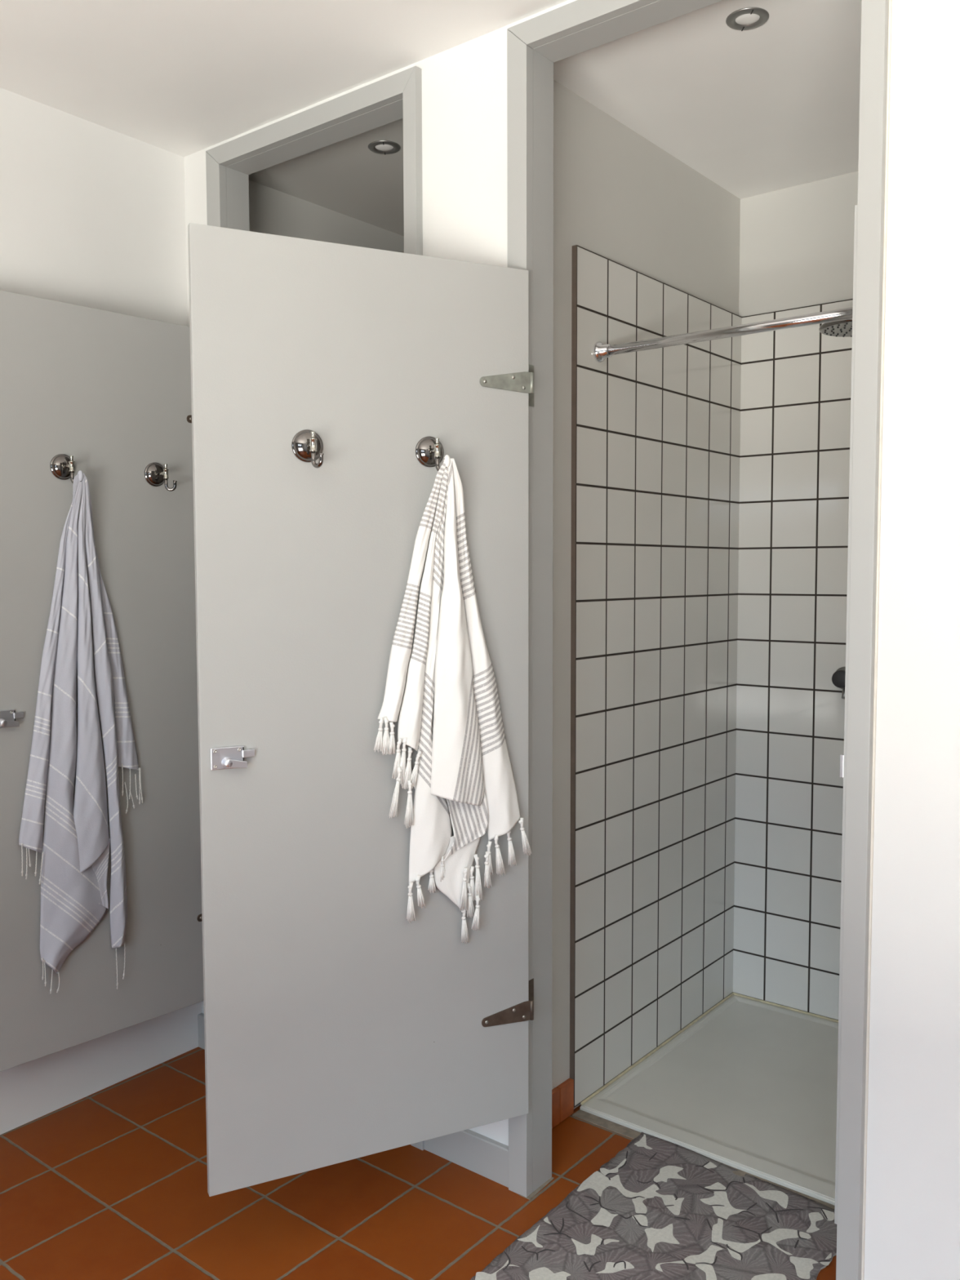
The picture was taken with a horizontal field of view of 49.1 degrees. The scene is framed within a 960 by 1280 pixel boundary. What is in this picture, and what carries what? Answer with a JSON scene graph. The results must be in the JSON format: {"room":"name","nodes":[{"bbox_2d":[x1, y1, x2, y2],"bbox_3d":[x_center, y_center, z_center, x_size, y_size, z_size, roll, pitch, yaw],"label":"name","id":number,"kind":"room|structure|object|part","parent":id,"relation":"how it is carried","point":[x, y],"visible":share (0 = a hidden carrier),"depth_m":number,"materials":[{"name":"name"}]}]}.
{"room":"communal shower room","nodes":[
{"label":"communal shower room","id":0,"kind":"room"},
{"bbox_2d":[0,87,201,1134],"bbox_3d":[-1.979,0.008,1.876,0.278,2.700,3.600,3,5,38],"label":"wall","id":1,"kind":"structure","parent":0,"point":[92,215],"depth_m":2.89,"materials":[{"name":"white paint"}]},
{"bbox_2d":[0,290,204,1071],"bbox_3d":[-0.956,0.102,2.774,0.094,1.922,0.747,3,5,42],"label":"door","id":2,"kind":"structure","parent":1,"relation":"in","point":[104,395],"depth_m":2.78,"materials":[{"name":"grey paint"}]},
{"bbox_3d":[-1.168,0.204,2.570,0.016,0.021,0.021,3,5,42],"label":"turn knob","id":3,"kind":"part","parent":2,"relation":"part of","materials":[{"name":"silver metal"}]},
{"bbox_3d":[-1.153,0.205,2.581,0.009,0.020,0.036,3,5,42],"label":"lever","id":4,"kind":"part","parent":2,"relation":"part of","materials":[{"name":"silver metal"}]},
{"bbox_3d":[-1.012,-0.409,2.634,0.033,0.040,0.011,0,4,5],"label":"hook arm","id":5,"kind":"part","parent":2,"relation":"part of","materials":[{"name":"silver metal"}]},
{"bbox_2d":[18,470,142,993],"bbox_3d":[-1.012,0.257,2.700,0.069,1.369,0.342,3,5,41],"label":"towel","id":6,"kind":"object","parent":2,"relation":"hanging from","point":[74,850],"visible":1,"depth_m":2.69,"materials":[{"name":"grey fabric"}]},
{"bbox_3d":[-0.832,-0.421,2.827,0.033,0.040,0.011,0,4,-5],"label":"hook arm","id":7,"kind":"part","parent":2,"relation":"part of","materials":[{"name":"silver metal"}]},
{"bbox_2d":[248,180,404,253],"bbox_3d":[-0.450,-0.126,3.853,0.200,2.700,1.394,3,5,38],"label":"wall","id":8,"kind":"structure","parent":0,"point":[271,211],"depth_m":3.46,"materials":[{"name":"paint"}]},
{"bbox_2d":[0,1046,836,1279],"bbox_3d":[0.229,1.454,1.107,4.900,0.102,5.200,3,5,38],"label":"floor","id":9,"kind":"structure","parent":0,"point":[110,1183],"depth_m":2.46,"materials":[{"name":"tile"}]},
{"bbox_2d":[470,1132,836,1279],"bbox_3d":[0.361,1.328,2.211,0.585,0.007,0.940,3,5,38],"label":"bath mat","id":10,"kind":"object","parent":9,"relation":"on","point":[659,1209],"visible":0.99,"depth_m":2.34,"materials":[{"name":"grey fabric"}]},
{"bbox_2d":[580,995,838,1205],"bbox_3d":[0.935,1.274,2.966,0.922,0.014,0.962,3,5,38],"label":"shower tray","id":11,"kind":"object","parent":9,"relation":"on","point":[749,1086],"visible":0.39,"depth_m":2.94,"materials":[{"name":"ceramic"}]},
{"bbox_2d":[0,0,861,235],"bbox_3d":[0.221,-1.336,0.925,4.900,0.106,5.200,3,5,38],"label":"ceiling","id":12,"kind":"structure","parent":0,"point":[774,105],"depth_m":2.59,"materials":[{"name":"white paint"}]},
{"bbox_2d":[368,140,400,155],"bbox_3d":[-0.275,-1.415,3.019,0.094,0.005,0.094,0,4,-2],"label":"recessed light","id":13,"kind":"object","parent":12,"relation":"in","point":[381,147],"visible":1,"depth_m":3.01,"materials":[{"name":"silver metal"}]},
{"bbox_2d":[725,7,768,31],"bbox_3d":[0.595,-1.379,2.334,0.094,0.005,0.094,0,4,-2],"label":"recessed light","id":14,"kind":"object","parent":12,"relation":"in","point":[748,18],"visible":1,"depth_m":2.33,"materials":[{"name":"silver metal"}]},
{"bbox_2d":[184,0,959,1279],"bbox_3d":[0.869,0.001,1.862,4.750,2.700,0.083,3,5,38],"label":"wall","id":15,"kind":"structure","parent":0,"point":[913,1202],"depth_m":1.89,"materials":[{"name":"white paint"}]},
{"bbox_2d":[197,1013,204,1049],"bbox_3d":[-0.821,1.217,3.231,0.132,0.103,0.016,3,5,38],"label":"baseboard","id":16,"kind":"structure","parent":15,"relation":"attached to","point":[200,1016],"depth_m":3.26,"materials":[{"name":"grey paint"}]},
{"bbox_2d":[205,66,424,1150],"bbox_3d":[-0.433,-0.052,2.884,0.808,2.679,0.106,3,5,38],"label":"door frame","id":17,"kind":"structure","parent":15,"relation":"attached to","point":[228,165],"depth_m":2.73,"materials":[{"name":"grey paint"}]},
{"bbox_2d":[187,222,533,1196],"bbox_3d":[-0.203,0.156,2.199,0.747,1.922,0.086,-2,4,-26],"label":"door","id":18,"kind":"structure","parent":15,"relation":"in","point":[333,384],"depth_m":2.18,"materials":[{"name":"grey paint"}]},
{"bbox_3d":[-0.497,0.243,2.072,0.021,0.021,0.016,-2,4,-26],"label":"turn knob","id":19,"kind":"part","parent":18,"relation":"part of","materials":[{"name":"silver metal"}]},
{"bbox_3d":[-0.479,0.244,2.076,0.036,0.020,0.009,-2,4,-26],"label":"lever","id":20,"kind":"part","parent":18,"relation":"part of","materials":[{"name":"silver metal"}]},
{"bbox_3d":[-0.322,-0.360,2.078,0.033,0.040,0.011,3,5,39],"label":"hook arm","id":21,"kind":"part","parent":18,"relation":"part of","materials":[{"name":"silver metal"}]},
{"bbox_3d":[-0.080,-0.370,2.194,0.033,0.040,0.011,2,4,32],"label":"hook arm","id":22,"kind":"part","parent":18,"relation":"part of","materials":[{"name":"silver metal"}]},
{"bbox_2d":[373,454,531,943],"bbox_3d":[-0.047,0.144,2.257,0.375,1.067,0.064,-2,4,-26],"label":"towel","id":23,"kind":"object","parent":18,"relation":"hanging from","point":[462,777],"visible":1,"depth_m":2.24,"materials":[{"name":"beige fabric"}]},
{"bbox_2d":[424,1128,508,1187],"bbox_3d":[-0.030,1.262,2.603,0.274,0.092,0.016,3,5,38],"label":"baseboard","id":24,"kind":"structure","parent":15,"relation":"attached to","point":[488,1157],"depth_m":2.58,"materials":[{"name":"grey paint"}]},
{"bbox_2d":[506,0,892,1279],"bbox_3d":[0.422,-0.015,2.203,0.832,2.690,0.106,3,5,38],"label":"door frame","id":25,"kind":"structure","parent":15,"relation":"attached to","point":[534,45],"depth_m":2.13,"materials":[{"name":"grey paint"}]},
{"bbox_2d":[551,80,742,1109],"bbox_3d":[0.405,-0.079,3.104,0.194,2.700,1.285,3,5,38],"label":"wall","id":26,"kind":"structure","parent":0,"point":[646,443],"depth_m":3.03,"materials":[{"name":"tile"}]},
{"bbox_2d":[551,1078,573,1128],"bbox_3d":[0.161,1.246,2.746,0.015,0.095,0.282,3,5,38],"label":"baseboard","id":27,"kind":"structure","parent":26,"relation":"attached to","point":[562,1095],"depth_m":2.81,"materials":[{"name":"ceramic"}]},
{"bbox_2d":[592,306,852,362],"bbox_3d":[0.676,-0.750,2.516,0.923,0.055,0.055,3,5,38],"label":"shower rod","id":28,"kind":"object","parent":26,"relation":"attached to","point":[601,351],"visible":0.71,"depth_m":2.57,"materials":[{"name":"silver metal"}]},
{"bbox_2d":[733,171,857,1022],"bbox_3d":[0.825,-0.116,3.648,2.450,2.700,0.126,3,5,38],"label":"wall","id":29,"kind":"structure","parent":0,"point":[797,242],"depth_m":3.42,"materials":[{"name":"tile"}]},
{"bbox_2d":[831,666,845,698],"bbox_3d":[1.142,0.137,3.307,0.072,0.101,0.050,3,5,38],"label":"shower valve","id":30,"kind":"object","parent":29,"relation":"attached to","point":[838,677],"visible":0.6,"depth_m":3.29,"materials":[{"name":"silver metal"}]},
{"bbox_3d":[1.136,0.122,3.299,0.055,0.055,0.030,3,5,38],"label":"knob","id":31,"kind":"part","parent":30,"relation":"part of","materials":[{"name":"grey metal"}]},
{"bbox_3d":[1.150,0.121,3.317,0.072,0.072,0.024,3,5,38],"label":"wall plate","id":32,"kind":"part","parent":30,"relation":"part of","materials":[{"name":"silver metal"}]},
{"bbox_2d":[841,687,844,698],"bbox_3d":[1.151,0.169,3.314,0.016,0.037,0.024,3,5,38],"label":"handle","id":33,"kind":"object","parent":30,"relation":"attached to","point":[843,688],"depth_m":3.31,"materials":[{"name":"silver metal"}]},
{"bbox_3d":[1.276,-0.036,2.411,0.200,2.700,1.285,3,5,38],"label":"wall","id":34,"kind":"structure","parent":0,"visible":0},
{"bbox_2d":[818,319,852,337],"bbox_3d":[1.129,-0.876,2.730,0.490,0.097,0.200,3,5,38],"label":"shower","id":35,"kind":"object","parent":34,"relation":"attached to","point":[843,328],"visible":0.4,"depth_m":2.82,"materials":[{"name":"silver metal"}]}
]}

